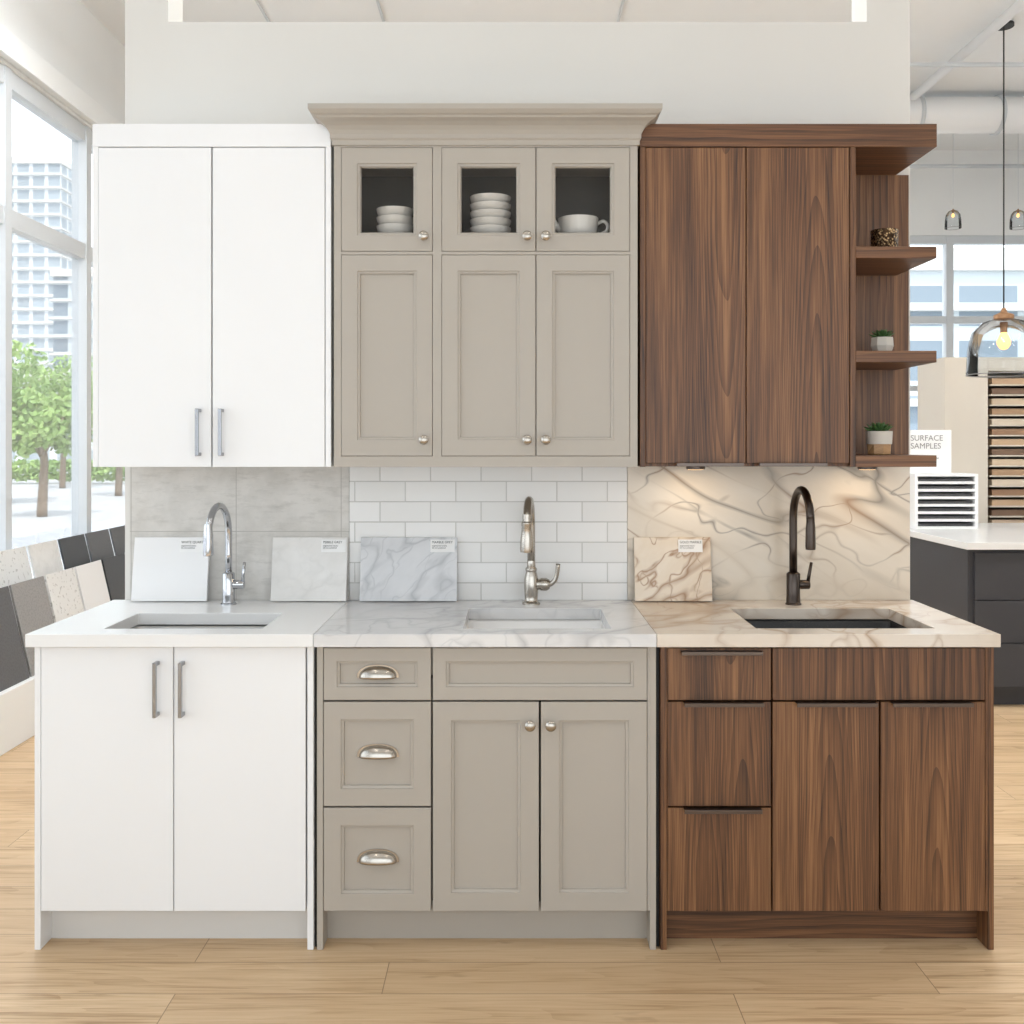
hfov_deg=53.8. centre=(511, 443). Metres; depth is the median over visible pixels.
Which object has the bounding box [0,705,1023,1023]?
floor
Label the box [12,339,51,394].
street tree
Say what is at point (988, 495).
tray
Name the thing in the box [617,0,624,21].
rail
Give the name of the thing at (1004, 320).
glass pendant light
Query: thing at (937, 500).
rack
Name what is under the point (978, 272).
building
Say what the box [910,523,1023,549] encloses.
island countertop
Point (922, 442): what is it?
sign
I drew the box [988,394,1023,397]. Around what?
tray
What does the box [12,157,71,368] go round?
apartment tower
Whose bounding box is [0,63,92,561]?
window
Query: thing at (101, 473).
hedge
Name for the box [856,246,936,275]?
open shelf
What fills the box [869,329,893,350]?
potted succulent
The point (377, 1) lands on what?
rail
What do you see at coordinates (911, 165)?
conduit pipe
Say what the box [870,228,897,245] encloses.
candle holder
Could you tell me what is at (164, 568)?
board
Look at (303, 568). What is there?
board
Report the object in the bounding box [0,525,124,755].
display rack
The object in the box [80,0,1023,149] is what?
ceiling
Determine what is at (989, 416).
tray
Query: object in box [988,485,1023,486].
tray
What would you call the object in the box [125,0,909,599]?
wall
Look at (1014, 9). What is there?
ceiling beam
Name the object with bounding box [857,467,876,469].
lights
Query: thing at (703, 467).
lights
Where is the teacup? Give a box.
[555,214,609,232]
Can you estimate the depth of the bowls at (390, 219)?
3.27 m
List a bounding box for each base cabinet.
[35,647,316,949]
[317,647,655,949]
[656,647,993,949]
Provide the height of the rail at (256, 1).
0.014 m
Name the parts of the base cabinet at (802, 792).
panel, drawer, drawer, drawer, edge pull handle, edge pull handle, edge pull handle, door, edge pull handle, door, edge pull handle, panel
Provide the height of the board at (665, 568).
0.220 m
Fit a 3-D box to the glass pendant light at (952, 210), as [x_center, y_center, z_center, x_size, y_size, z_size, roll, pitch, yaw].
[3.930,-2.396,9.000,0.144,0.951,0.144,0,0,0]
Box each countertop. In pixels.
[25,600,348,646]
[313,600,656,646]
[631,600,1000,646]
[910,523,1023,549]
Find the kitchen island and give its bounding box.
[910,523,1023,704]
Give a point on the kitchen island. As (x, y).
(975, 576)
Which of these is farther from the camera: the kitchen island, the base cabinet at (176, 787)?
the kitchen island
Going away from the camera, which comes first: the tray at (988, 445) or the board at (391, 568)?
the board at (391, 568)
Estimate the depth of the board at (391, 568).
3.53 m
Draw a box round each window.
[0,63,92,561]
[910,235,1023,390]
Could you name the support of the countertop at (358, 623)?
on the base cabinet at (463, 792)
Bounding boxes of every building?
[12,369,124,477]
[49,269,92,368]
[910,248,1023,429]
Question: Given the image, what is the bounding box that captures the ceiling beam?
[910,0,1023,100]
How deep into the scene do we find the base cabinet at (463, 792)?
2.95 m
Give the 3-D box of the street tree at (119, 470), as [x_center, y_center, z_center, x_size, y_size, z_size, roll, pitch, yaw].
[-12.427,-0.379,31.530,2.617,4.004,2.602,0,0,0]
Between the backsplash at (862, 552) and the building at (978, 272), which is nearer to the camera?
the backsplash at (862, 552)
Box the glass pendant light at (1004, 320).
[965,20,1023,376]
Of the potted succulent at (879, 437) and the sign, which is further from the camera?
the sign
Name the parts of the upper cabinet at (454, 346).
glass door frame, door, knob, knob, crown molding, panel, panel, glass door frame, door, knob, knob, knob, knob, glass door frame, door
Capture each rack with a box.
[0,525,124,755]
[910,473,977,528]
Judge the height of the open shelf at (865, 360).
0.037 m
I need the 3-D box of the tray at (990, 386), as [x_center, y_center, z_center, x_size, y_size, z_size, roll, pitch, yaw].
[4.035,-0.437,7.690,0.990,0.010,0.420,0,0,0]
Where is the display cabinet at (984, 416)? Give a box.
[918,357,1023,522]
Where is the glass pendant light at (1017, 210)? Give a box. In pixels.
[1009,209,1023,229]
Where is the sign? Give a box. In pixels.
[910,430,950,472]
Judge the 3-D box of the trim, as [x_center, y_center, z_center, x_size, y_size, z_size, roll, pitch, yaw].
[-2.775,-2.192,4.120,0.050,0.140,11.300,0,0,0]
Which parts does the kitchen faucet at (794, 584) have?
lever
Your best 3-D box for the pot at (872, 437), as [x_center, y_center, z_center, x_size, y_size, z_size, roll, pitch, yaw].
[1.218,-0.021,3.350,0.086,0.043,0.086,0,0,0]
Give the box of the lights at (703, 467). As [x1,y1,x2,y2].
[686,466,704,469]
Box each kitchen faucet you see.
[203,502,245,605]
[520,496,559,605]
[785,486,815,605]
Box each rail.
[255,0,269,21]
[376,0,384,21]
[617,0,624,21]
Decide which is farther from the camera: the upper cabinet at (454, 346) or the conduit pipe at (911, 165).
the conduit pipe at (911, 165)
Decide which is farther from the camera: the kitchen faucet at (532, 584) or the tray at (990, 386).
the tray at (990, 386)
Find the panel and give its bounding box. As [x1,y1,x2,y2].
[856,175,908,454]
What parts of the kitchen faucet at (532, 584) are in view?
lever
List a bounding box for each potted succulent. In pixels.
[863,422,892,454]
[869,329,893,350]
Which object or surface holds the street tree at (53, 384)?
on the street
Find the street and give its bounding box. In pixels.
[12,479,124,566]
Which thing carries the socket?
attached to the glass pendant light at (1004, 320)
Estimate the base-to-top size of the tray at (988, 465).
0.010 m
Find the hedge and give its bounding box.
[12,458,124,482]
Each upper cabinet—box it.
[93,124,333,466]
[308,103,662,466]
[638,124,936,466]
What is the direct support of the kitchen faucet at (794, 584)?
on the countertop at (714, 623)
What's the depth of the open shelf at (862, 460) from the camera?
3.22 m
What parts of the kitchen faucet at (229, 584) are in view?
lever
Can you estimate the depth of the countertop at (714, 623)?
3.04 m
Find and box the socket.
[1000,322,1007,332]
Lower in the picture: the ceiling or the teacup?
the teacup
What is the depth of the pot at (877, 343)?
3.32 m
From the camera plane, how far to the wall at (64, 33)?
6.46 m
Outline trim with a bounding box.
[0,24,121,125]
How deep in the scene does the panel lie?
3.55 m
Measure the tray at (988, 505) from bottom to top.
0.010 m
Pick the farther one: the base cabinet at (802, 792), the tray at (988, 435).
the tray at (988, 435)
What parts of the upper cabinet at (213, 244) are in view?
panel, door, bar handle, bar handle, door, panel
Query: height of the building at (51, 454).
5.149 m
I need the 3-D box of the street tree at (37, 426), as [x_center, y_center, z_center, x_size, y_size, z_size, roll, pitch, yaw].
[-10.484,0.145,22.585,1.993,2.956,1.914,0,0,0]
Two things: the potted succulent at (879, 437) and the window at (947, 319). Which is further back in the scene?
the window at (947, 319)
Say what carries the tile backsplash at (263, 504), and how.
attached to the wall at (177, 71)
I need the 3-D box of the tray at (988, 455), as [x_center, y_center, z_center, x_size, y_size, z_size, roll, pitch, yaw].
[4.035,0.088,7.690,0.990,0.010,0.420,0,0,0]
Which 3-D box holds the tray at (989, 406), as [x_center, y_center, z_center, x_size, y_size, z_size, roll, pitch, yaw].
[4.035,-0.287,7.690,0.990,0.010,0.420,0,0,0]
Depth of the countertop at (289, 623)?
3.11 m
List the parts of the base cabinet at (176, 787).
panel, door, bar handle, bar handle, door, panel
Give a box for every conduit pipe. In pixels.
[910,62,1023,66]
[910,164,1023,167]
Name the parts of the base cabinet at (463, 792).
panel, drawer, drawer, drawer, cup pull, cup pull, cup pull, rail, door, panel, knob, panel, knob, door, panel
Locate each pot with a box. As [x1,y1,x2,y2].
[866,431,892,443]
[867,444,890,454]
[871,337,893,350]
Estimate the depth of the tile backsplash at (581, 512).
3.56 m
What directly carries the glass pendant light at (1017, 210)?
hanging from the ceiling
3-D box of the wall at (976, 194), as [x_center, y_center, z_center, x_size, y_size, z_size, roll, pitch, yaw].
[1.400,-0.697,9.945,8.400,4.350,0.150,0,0,0]
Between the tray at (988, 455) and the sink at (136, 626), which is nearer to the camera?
the sink at (136, 626)
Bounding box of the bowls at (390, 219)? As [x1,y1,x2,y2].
[376,206,412,232]
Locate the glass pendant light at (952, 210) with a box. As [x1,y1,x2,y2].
[944,209,961,229]
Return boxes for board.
[131,537,209,600]
[270,537,347,600]
[360,537,456,600]
[633,537,711,600]
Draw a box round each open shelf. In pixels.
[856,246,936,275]
[856,351,936,369]
[856,454,936,466]
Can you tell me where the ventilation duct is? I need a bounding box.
[910,95,1023,134]
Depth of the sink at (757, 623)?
3.39 m
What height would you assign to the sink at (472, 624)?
0.154 m
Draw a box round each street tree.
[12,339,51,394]
[12,386,92,516]
[33,354,92,487]
[68,378,122,495]
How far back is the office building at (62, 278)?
84.56 m
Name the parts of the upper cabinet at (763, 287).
panel, door, edge pull handle, panel, edge pull handle, door, panel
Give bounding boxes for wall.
[0,0,124,130]
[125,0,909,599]
[910,150,1023,234]
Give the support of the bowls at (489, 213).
on the upper cabinet at (454, 346)
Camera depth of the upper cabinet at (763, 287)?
3.21 m
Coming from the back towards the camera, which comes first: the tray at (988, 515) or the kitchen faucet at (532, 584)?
the tray at (988, 515)
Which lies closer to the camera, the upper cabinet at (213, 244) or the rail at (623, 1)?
the upper cabinet at (213, 244)
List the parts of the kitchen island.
panel, drawer, drawer, drawer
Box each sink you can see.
[130,625,266,628]
[466,620,604,628]
[744,619,905,627]
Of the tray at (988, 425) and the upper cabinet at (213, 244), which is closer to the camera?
the upper cabinet at (213, 244)
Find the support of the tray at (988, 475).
on the display cabinet at (984, 416)
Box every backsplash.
[130,467,348,599]
[349,467,626,599]
[627,466,909,599]
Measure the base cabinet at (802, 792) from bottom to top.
0.890 m
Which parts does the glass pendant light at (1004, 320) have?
lamp shade, bulb, cord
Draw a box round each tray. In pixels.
[988,384,1023,388]
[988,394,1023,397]
[988,405,1023,407]
[988,415,1023,417]
[988,425,1023,426]
[988,435,1023,436]
[988,445,1023,445]
[988,455,1023,456]
[988,465,1023,466]
[988,475,1023,476]
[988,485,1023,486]
[988,495,1023,496]
[988,505,1023,506]
[988,515,1023,516]
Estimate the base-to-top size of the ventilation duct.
0.316 m
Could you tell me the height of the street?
0.100 m
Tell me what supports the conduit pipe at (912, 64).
attached to the wall
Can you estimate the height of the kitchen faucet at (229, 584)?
0.356 m
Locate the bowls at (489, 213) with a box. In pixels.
[470,193,510,232]

